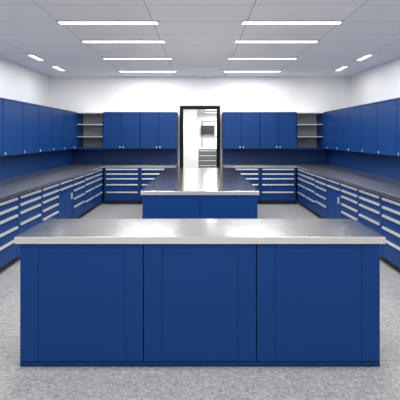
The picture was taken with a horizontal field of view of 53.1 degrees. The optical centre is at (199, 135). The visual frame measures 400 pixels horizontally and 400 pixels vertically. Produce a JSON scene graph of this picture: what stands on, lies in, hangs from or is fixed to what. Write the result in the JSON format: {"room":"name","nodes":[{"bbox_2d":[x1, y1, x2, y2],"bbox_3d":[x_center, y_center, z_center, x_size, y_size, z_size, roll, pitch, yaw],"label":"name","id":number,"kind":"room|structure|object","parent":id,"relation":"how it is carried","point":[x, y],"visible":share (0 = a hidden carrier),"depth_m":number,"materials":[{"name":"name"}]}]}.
{"room":"laboratory","nodes":[
{"label":"laboratory","id":0,"kind":"room"},
{"bbox_2d":[0,57,48,106],"bbox_3d":[-4.050,0.050,3.800,0.100,3.250,13.600,0,0,0],"label":"wall","id":1,"kind":"structure","parent":0,"point":[17,82],"depth_m":9.01,"materials":[{"name":"white paint"}]},
{"bbox_2d":[0,97,2,156],"bbox_3d":[-3.542,-0.135,5.949,0.907,0.930,0.697,0,0,0],"label":"upper cabinet","id":2,"kind":"object","parent":1,"relation":"attached to","point":[1,100],"visible":1,"depth_m":6.25,"materials":[{"name":"blue metal"}]},
{"bbox_2d":[2,98,22,156],"bbox_3d":[-3.542,-0.135,6.649,0.907,0.930,0.697,0,0,0],"label":"upper cabinet","id":3,"kind":"object","parent":1,"relation":"attached to","point":[12,109],"visible":1,"depth_m":6.61,"materials":[{"name":"blue metal"}]},
{"bbox_2d":[22,102,38,154],"bbox_3d":[-3.542,-0.135,7.348,0.907,0.930,0.697,0,0,0],"label":"upper cabinet","id":4,"kind":"object","parent":1,"relation":"attached to","point":[30,111],"visible":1,"depth_m":7.32,"materials":[{"name":"blue metal"}]},
{"bbox_2d":[0,149,73,179],"bbox_3d":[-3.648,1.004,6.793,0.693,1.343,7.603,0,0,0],"label":"backsplash panel","id":5,"kind":"object","parent":1,"relation":"attached to","point":[10,166],"visible":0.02,"depth_m":7.88,"materials":[{"name":"blue metal"}]},
{"bbox_2d":[39,105,51,152],"bbox_3d":[-3.542,-0.135,8.049,0.907,0.930,0.697,0,0,0],"label":"upper cabinet","id":6,"kind":"object","parent":1,"relation":"attached to","point":[45,112],"visible":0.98,"depth_m":8.03,"materials":[{"name":"blue metal"}]},
{"bbox_2d":[51,107,63,151],"bbox_3d":[-3.542,-0.135,8.748,0.907,0.930,0.697,0,0,0],"label":"upper cabinet","id":7,"kind":"object","parent":1,"relation":"attached to","point":[57,114],"visible":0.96,"depth_m":8.70,"materials":[{"name":"blue metal"}]},
{"bbox_2d":[64,110,72,149],"bbox_3d":[-3.542,-0.135,9.448,0.907,0.930,0.697,0,0,0],"label":"upper cabinet","id":8,"kind":"object","parent":1,"relation":"attached to","point":[68,115],"visible":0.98,"depth_m":9.43,"materials":[{"name":"blue metal"}]},
{"bbox_2d":[73,112,75,148],"bbox_3d":[-3.542,-0.135,10.149,0.907,0.930,0.697,0,0,0],"label":"upper cabinet","id":9,"kind":"object","parent":1,"relation":"attached to","point":[74,113],"visible":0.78,"depth_m":9.88,"materials":[{"name":"blue metal"}]},
{"bbox_2d":[183,109,196,167],"bbox_3d":[-1.300,0.365,12.650,2.400,2.620,0.100,0,0,0],"label":"wall partition","id":10,"kind":"structure","parent":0,"point":[189,115],"depth_m":12.60,"materials":[{"name":"white paint"}]},
{"bbox_2d":[0,0,399,76],"bbox_3d":[0.000,-1.625,3.800,8.000,0.100,13.600,0,0,0],"label":"ceiling","id":11,"kind":"structure","parent":0,"point":[199,36],"depth_m":6.33,"materials":[{"name":"tile"}]},
{"bbox_2d":[27,54,44,60],"bbox_3d":[-3.280,-1.568,8.000,0.124,0.014,0.584,0,0,0],"label":"ceiling light","id":12,"kind":"object","parent":11,"relation":"attached to","point":[31,55],"depth_m":7.96,"materials":[{"name":"white plastic"}]},
{"bbox_2d":[51,66,65,70],"bbox_3d":[-3.280,-1.568,9.280,0.124,0.014,0.584,0,0,0],"label":"ceiling light","id":13,"kind":"object","parent":11,"relation":"attached to","point":[56,67],"depth_m":9.26,"materials":[{"name":"white plastic"}]},
{"bbox_2d":[57,21,158,24],"bbox_3d":[-1.265,-1.568,5.540,1.384,0.014,0.154,0,0,0],"label":"ceiling light","id":14,"kind":"object","parent":11,"relation":"attached to","point":[60,22],"depth_m":5.51,"materials":[{"name":"white plastic"}]},
{"bbox_2d":[81,40,165,42],"bbox_3d":[-1.265,-1.568,6.640,1.384,0.014,0.154,0,0,0],"label":"ceiling light","id":15,"kind":"object","parent":11,"relation":"attached to","point":[84,41],"depth_m":6.62,"materials":[{"name":"white plastic"}]},
{"bbox_2d":[102,57,171,59],"bbox_3d":[-1.265,-1.568,8.100,1.384,0.014,0.154,0,0,0],"label":"ceiling light","id":16,"kind":"object","parent":11,"relation":"attached to","point":[105,58],"depth_m":8.07,"materials":[{"name":"white plastic"}]},
{"bbox_2d":[119,71,176,71],"bbox_3d":[-1.265,-1.568,9.700,1.384,0.014,0.154,0,0,0],"label":"ceiling light","id":17,"kind":"object","parent":11,"relation":"attached to","point":[119,71],"depth_m":9.69,"materials":[{"name":"white plastic"}]},
{"bbox_2d":[223,71,280,71],"bbox_3d":[1.265,-1.568,9.700,1.384,0.014,0.154,0,0,0],"label":"ceiling light","id":18,"kind":"object","parent":11,"relation":"attached to","point":[223,71],"depth_m":9.69,"materials":[{"name":"white plastic"}]},
{"bbox_2d":[228,57,297,59],"bbox_3d":[1.265,-1.568,8.100,1.384,0.014,0.154,0,0,0],"label":"ceiling light","id":19,"kind":"object","parent":11,"relation":"attached to","point":[230,58],"depth_m":8.07,"materials":[{"name":"white plastic"}]},
{"bbox_2d":[234,40,318,42],"bbox_3d":[1.265,-1.568,6.640,1.384,0.014,0.154,0,0,0],"label":"ceiling light","id":20,"kind":"object","parent":11,"relation":"attached to","point":[236,41],"depth_m":6.62,"materials":[{"name":"white plastic"}]},
{"bbox_2d":[241,21,342,24],"bbox_3d":[1.265,-1.568,5.540,1.384,0.014,0.154,0,0,0],"label":"ceiling light","id":21,"kind":"object","parent":11,"relation":"attached to","point":[243,22],"depth_m":5.51,"materials":[{"name":"white plastic"}]},
{"bbox_2d":[334,66,348,70],"bbox_3d":[3.280,-1.568,9.280,0.124,0.014,0.584,0,0,0],"label":"ceiling light","id":22,"kind":"object","parent":11,"relation":"attached to","point":[343,67],"depth_m":9.26,"materials":[{"name":"white plastic"}]},
{"bbox_2d":[355,54,372,60],"bbox_3d":[3.280,-1.568,8.000,0.124,0.014,0.584,0,0,0],"label":"ceiling light","id":23,"kind":"object","parent":11,"relation":"attached to","point":[368,55],"depth_m":7.96,"materials":[{"name":"white plastic"}]},
{"bbox_2d":[0,200,399,399],"bbox_3d":[0.000,1.725,3.860,8.000,0.100,13.720,0,0,0],"label":"floor","id":24,"kind":"structure","parent":0,"point":[17,382],"depth_m":2.77,"materials":[{"name":"grey carpet"}]},
{"bbox_2d":[0,196,17,271],"bbox_3d":[-2.696,1.225,4.872,0.668,0.900,0.748,0,0,0],"label":"base cabinet","id":25,"kind":"object","parent":24,"relation":"on","point":[9,207],"visible":0.83,"depth_m":4.98,"materials":[{"name":"blue metal"}]},
{"bbox_2d":[13,189,40,262],"bbox_3d":[-2.696,1.225,5.624,0.668,0.900,0.748,0,0,0],"label":"base cabinet","id":26,"kind":"object","parent":24,"relation":"on","point":[29,204],"visible":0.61,"depth_m":5.54,"materials":[{"name":"blue metal"}]},
{"bbox_2d":[41,183,58,221],"bbox_3d":[-2.696,1.225,6.376,0.668,0.900,0.748,0,0,0],"label":"base cabinet","id":27,"kind":"object","parent":24,"relation":"on","point":[49,194],"visible":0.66,"depth_m":6.34,"materials":[{"name":"blue metal"}]},
{"bbox_2d":[0,164,107,201],"bbox_3d":[-2.825,0.750,6.741,0.950,0.050,7.498,0,0,0],"label":"countertop","id":28,"kind":"structure","parent":27,"relation":"on","point":[11,187],"depth_m":6.82,"materials":[{"name":"silver metal"}]},
{"bbox_2d":[59,178,72,218],"bbox_3d":[-2.695,1.225,7.128,0.670,0.900,0.748,0,0,0],"label":"base cabinet","id":29,"kind":"object","parent":24,"relation":"on","point":[65,187],"visible":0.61,"depth_m":7.14,"materials":[{"name":"blue metal"}]},
{"bbox_2d":[73,174,84,218],"bbox_3d":[-2.696,1.225,7.880,0.668,0.900,0.748,0,0,0],"label":"base cabinet","id":30,"kind":"object","parent":24,"relation":"on","point":[79,181],"visible":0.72,"depth_m":7.85,"materials":[{"name":"blue metal"}]},
{"bbox_2d":[81,171,94,216],"bbox_3d":[-2.696,1.225,8.632,0.668,0.900,0.748,0,0,0],"label":"base cabinet","id":31,"kind":"object","parent":24,"relation":"on","point":[89,177],"visible":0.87,"depth_m":8.63,"materials":[{"name":"blue metal"}]},
{"bbox_2d":[91,168,102,209],"bbox_3d":[-2.696,1.225,9.384,0.668,0.900,0.748,0,0,0],"label":"base cabinet","id":32,"kind":"object","parent":24,"relation":"on","point":[98,173],"visible":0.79,"depth_m":9.31,"materials":[{"name":"blue metal"}]},
{"bbox_2d":[104,168,140,203],"bbox_3d":[-1.905,1.225,10.051,0.866,0.900,0.618,0,0,0],"label":"base cabinet","id":33,"kind":"object","parent":24,"relation":"on","point":[121,185],"visible":0.99,"depth_m":9.77,"materials":[{"name":"blue metal"}]},
{"bbox_2d":[103,164,176,167],"bbox_3d":[-1.470,0.750,10.110,1.760,0.050,0.760,0,0,0],"label":"countertop","id":34,"kind":"structure","parent":33,"relation":"on","point":[108,165],"depth_m":9.73,"materials":[{"name":"silver metal"}]},
{"bbox_2d":[140,167,176,203],"bbox_3d":[-1.035,1.225,10.051,0.866,0.900,0.618,0,0,0],"label":"base cabinet","id":35,"kind":"object","parent":24,"relation":"on","point":[147,175],"visible":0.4,"depth_m":9.77,"materials":[{"name":"blue metal"}]},
{"bbox_2d":[15,219,384,366],"bbox_3d":[0.000,1.200,3.193,2.670,0.950,0.629,0,0,0],"label":"kitchen island","id":36,"kind":"object","parent":24,"relation":"on","point":[94,292],"visible":1,"depth_m":2.90,"materials":[{"name":"blue metal"}]},
{"bbox_2d":[141,168,258,218],"bbox_3d":[0.000,1.200,7.178,1.560,0.950,3.839,0,0,0],"label":"kitchen island","id":37,"kind":"object","parent":24,"relation":"on","point":[175,193],"visible":0.66,"depth_m":5.28,"materials":[{"name":"blue"}]},
{"bbox_2d":[223,167,259,203],"bbox_3d":[1.035,1.225,10.051,0.866,0.900,0.618,0,0,0],"label":"base cabinet","id":38,"kind":"object","parent":24,"relation":"on","point":[252,175],"visible":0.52,"depth_m":9.77,"materials":[{"name":"blue metal"}]},
{"bbox_2d":[223,164,296,167],"bbox_3d":[1.470,0.750,10.110,1.760,0.050,0.760,0,0,0],"label":"countertop","id":39,"kind":"structure","parent":38,"relation":"on","point":[224,165],"depth_m":9.73,"materials":[{"name":"silver metal"}]},
{"bbox_2d":[259,168,295,203],"bbox_3d":[1.905,1.225,10.051,0.866,0.900,0.618,0,0,0],"label":"base cabinet","id":40,"kind":"object","parent":24,"relation":"on","point":[277,185],"visible":1,"depth_m":9.77,"materials":[{"name":"blue metal"}]},
{"bbox_2d":[297,168,308,209],"bbox_3d":[2.696,1.225,9.384,0.668,0.900,0.748,0,0,0],"label":"base cabinet","id":41,"kind":"object","parent":24,"relation":"on","point":[301,173],"visible":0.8,"depth_m":9.31,"materials":[{"name":"blue metal"}]},
{"bbox_2d":[305,171,318,216],"bbox_3d":[2.696,1.225,8.632,0.668,0.900,0.748,0,0,0],"label":"base cabinet","id":42,"kind":"object","parent":24,"relation":"on","point":[310,177],"visible":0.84,"depth_m":8.63,"materials":[{"name":"blue metal"}]},
{"bbox_2d":[315,174,326,218],"bbox_3d":[2.696,1.225,7.880,0.668,0.900,0.748,0,0,0],"label":"base cabinet","id":43,"kind":"object","parent":24,"relation":"on","point":[320,181],"visible":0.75,"depth_m":7.85,"materials":[{"name":"blue metal"}]},
{"bbox_2d":[327,178,340,218],"bbox_3d":[2.695,1.225,7.128,0.670,0.900,0.748,0,0,0],"label":"base cabinet","id":44,"kind":"object","parent":24,"relation":"on","point":[333,187],"visible":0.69,"depth_m":7.14,"materials":[{"name":"blue metal"}]},
{"bbox_2d":[341,183,358,221],"bbox_3d":[2.696,1.225,6.376,0.668,0.900,0.748,0,0,0],"label":"base cabinet","id":45,"kind":"object","parent":24,"relation":"on","point":[349,194],"visible":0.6,"depth_m":6.34,"materials":[{"name":"blue metal"}]},
{"bbox_2d":[359,189,386,262],"bbox_3d":[2.696,1.225,5.624,0.668,0.900,0.748,0,0,0],"label":"base cabinet","id":46,"kind":"object","parent":24,"relation":"on","point":[370,204],"visible":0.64,"depth_m":5.54,"materials":[{"name":"blue metal"}]},
{"bbox_2d":[382,196,399,271],"bbox_3d":[2.696,1.225,4.872,0.668,0.900,0.748,0,0,0],"label":"base cabinet","id":47,"kind":"object","parent":24,"relation":"on","point":[390,208],"visible":0.8,"depth_m":4.98,"materials":[{"name":"blue metal"}]},
{"bbox_3d":[2.696,1.225,3.368,0.668,0.900,0.748,0,0,0],"label":"cabinet","id":48,"kind":"object","parent":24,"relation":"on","visible":0},
{"bbox_2d":[292,164,399,201],"bbox_3d":[2.825,0.750,6.741,0.950,0.050,7.498,0,0,0],"label":"countertop","id":49,"kind":"structure","parent":48,"relation":"on","point":[387,187],"depth_m":6.82,"materials":[{"name":"silver metal"}]},
{"bbox_2d":[49,77,350,167],"bbox_3d":[0.000,0.050,10.660,8.000,3.250,0.120,0,0,0],"label":"wall","id":50,"kind":"structure","parent":0,"point":[75,94],"depth_m":10.60,"materials":[{"name":"white paint"}]},
{"bbox_2d":[76,112,102,148],"bbox_3d":[-2.761,-0.135,10.307,0.672,0.930,0.574,0,0,0],"label":"corner shelf unit","id":51,"kind":"object","parent":50,"relation":"attached to","point":[89,125],"visible":0.77,"depth_m":10.57,"materials":[{"name":"grey metal"}]},
{"bbox_2d":[103,112,139,148],"bbox_3d":[-1.960,-0.135,10.291,0.916,0.930,0.606,0,0,0],"label":"upper cabinet","id":52,"kind":"object","parent":50,"relation":"attached to","point":[121,130],"visible":0.98,"depth_m":10.00,"materials":[{"name":"blue metal"}]},
{"bbox_2d":[74,149,177,199],"bbox_3d":[-1.945,1.004,10.547,2.710,1.343,0.095,0,0,0],"label":"backsplash panel","id":53,"kind":"object","parent":50,"relation":"attached to","point":[81,156],"visible":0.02,"depth_m":10.50,"materials":[{"name":"blue metal"}]},
{"bbox_2d":[140,112,177,148],"bbox_3d":[-1.040,-0.135,10.291,0.916,0.930,0.606,0,0,0],"label":"upper cabinet","id":54,"kind":"object","parent":50,"relation":"attached to","point":[158,130],"visible":1,"depth_m":10.00,"materials":[{"name":"blue metal"}]},
{"bbox_2d":[180,106,219,167],"bbox_3d":[0.000,0.440,10.549,1.060,2.470,0.098,0,0,0],"label":"door frame","id":55,"kind":"structure","parent":50,"relation":"in","point":[181,107],"depth_m":10.50,"materials":[{"name":"black metal"}]},
{"bbox_2d":[222,112,259,148],"bbox_3d":[1.040,-0.135,10.291,0.916,0.930,0.606,0,0,0],"label":"upper cabinet","id":56,"kind":"object","parent":50,"relation":"attached to","point":[240,130],"visible":1,"depth_m":10.00,"materials":[{"name":"blue metal"}]},
{"bbox_2d":[222,149,325,199],"bbox_3d":[1.945,1.004,10.547,2.710,1.343,0.095,0,0,0],"label":"backsplash panel","id":57,"kind":"object","parent":50,"relation":"attached to","point":[229,156],"visible":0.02,"depth_m":10.50,"materials":[{"name":"blue metal"}]},
{"bbox_2d":[260,112,296,148],"bbox_3d":[1.960,-0.135,10.291,0.916,0.930,0.606,0,0,0],"label":"upper cabinet","id":58,"kind":"object","parent":50,"relation":"attached to","point":[278,130],"visible":1,"depth_m":10.00,"materials":[{"name":"blue metal"}]},
{"bbox_2d":[297,112,323,148],"bbox_3d":[2.761,-0.135,10.307,0.672,0.930,0.574,0,0,0],"label":"corner shelf unit","id":59,"kind":"object","parent":50,"relation":"attached to","point":[310,125],"visible":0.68,"depth_m":10.57,"materials":[{"name":"grey metal"}]},
{"bbox_2d":[197,114,216,167],"bbox_3d":[0.000,0.365,17.050,5.000,2.620,0.100,0,0,0],"label":"wall","id":60,"kind":"structure","parent":0,"point":[208,142],"depth_m":17.00,"materials":[{"name":"white paint"}]},
{"bbox_2d":[201,125,214,133],"bbox_3d":[0.335,-0.260,16.909,0.570,0.370,0.078,0,0,0],"label":"wall monitor","id":61,"kind":"object","parent":60,"relation":"attached to","point":[205,129],"visible":1,"depth_m":16.87,"materials":[{"name":"black"}]},
{"bbox_2d":[202,121,216,147],"bbox_3d":[1.100,0.025,16.974,2.040,1.340,0.049,0,0,0],"label":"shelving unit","id":62,"kind":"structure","parent":60,"relation":"in","point":[214,136],"depth_m":16.95,"materials":[{"name":"grey metal"}]},
{"bbox_2d":[197,109,216,113],"bbox_3d":[0.000,-0.995,13.860,5.000,0.100,6.280,0,0,0],"label":"ceiling","id":63,"kind":"structure","parent":0,"point":[199,111],"depth_m":15.43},
{"bbox_2d":[351,57,399,106],"bbox_3d":[4.050,0.050,3.800,0.100,3.250,13.600,0,0,0],"label":"wall","id":64,"kind":"structure","parent":0,"point":[381,82],"depth_m":9.01,"materials":[{"name":"white paint"}]},
{"bbox_2d":[324,112,326,148],"bbox_3d":[3.542,-0.135,10.152,0.907,0.930,0.697,0,0,0],"label":"upper cabinet","id":65,"kind":"object","parent":64,"relation":"attached to","point":[325,113],"visible":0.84,"depth_m":9.88,"materials":[{"name":"blue metal"}]},
{"bbox_2d":[327,110,335,149],"bbox_3d":[3.542,-0.135,9.451,0.907,0.930,0.697,0,0,0],"label":"upper cabinet","id":66,"kind":"object","parent":64,"relation":"attached to","point":[331,115],"visible":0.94,"depth_m":9.43,"materials":[{"name":"blue metal"}]},
{"bbox_2d":[336,107,347,151],"bbox_3d":[3.542,-0.135,8.752,0.907,0.930,0.697,0,0,0],"label":"upper cabinet","id":67,"kind":"object","parent":64,"relation":"attached to","point":[341,114],"visible":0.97,"depth_m":8.70,"materials":[{"name":"blue metal"}]},
{"bbox_2d":[348,105,360,152],"bbox_3d":[3.542,-0.135,8.052,0.907,0.930,0.697,0,0,0],"label":"upper cabinet","id":68,"kind":"object","parent":64,"relation":"attached to","point":[354,112],"visible":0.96,"depth_m":8.03,"materials":[{"name":"blue metal"}]},
{"bbox_2d":[326,149,399,179],"bbox_3d":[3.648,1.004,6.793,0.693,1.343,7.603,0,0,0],"label":"backsplash panel","id":69,"kind":"object","parent":64,"relation":"attached to","point":[386,166],"visible":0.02,"depth_m":7.88,"materials":[{"name":"blue metal"}]},
{"bbox_2d":[361,102,377,154],"bbox_3d":[3.542,-0.135,7.351,0.907,0.930,0.697,0,0,0],"label":"upper cabinet","id":70,"kind":"object","parent":64,"relation":"attached to","point":[368,111],"visible":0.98,"depth_m":7.32,"materials":[{"name":"blue metal"}]},
{"bbox_2d":[377,98,397,156],"bbox_3d":[3.542,-0.135,6.652,0.907,0.930,0.697,0,0,0],"label":"upper cabinet","id":71,"kind":"object","parent":64,"relation":"attached to","point":[386,109],"visible":1,"depth_m":6.61,"materials":[{"name":"blue metal"}]},
{"bbox_2d":[397,97,399,156],"bbox_3d":[3.542,-0.135,5.952,0.907,0.930,0.697,0,0,0],"label":"upper cabinet","id":72,"kind":"object","parent":64,"relation":"attached to","point":[398,100],"visible":1,"depth_m":6.25,"materials":[{"name":"blue metal"}]},
{"bbox_3d":[0.000,1.725,13.860,5.000,0.100,6.280,0,0,0],"label":"floor","id":73,"kind":"structure","parent":0,"visible":0},
{"bbox_2d":[198,148,216,167],"bbox_3d":[0.555,1.035,13.300,1.270,1.280,0.640,0,0,0],"label":"tool chest","id":74,"kind":"object","parent":73,"relation":"on","point":[207,157],"visible":0.27,"depth_m":13.00,"materials":[{"name":"grey metal"}]}
]}

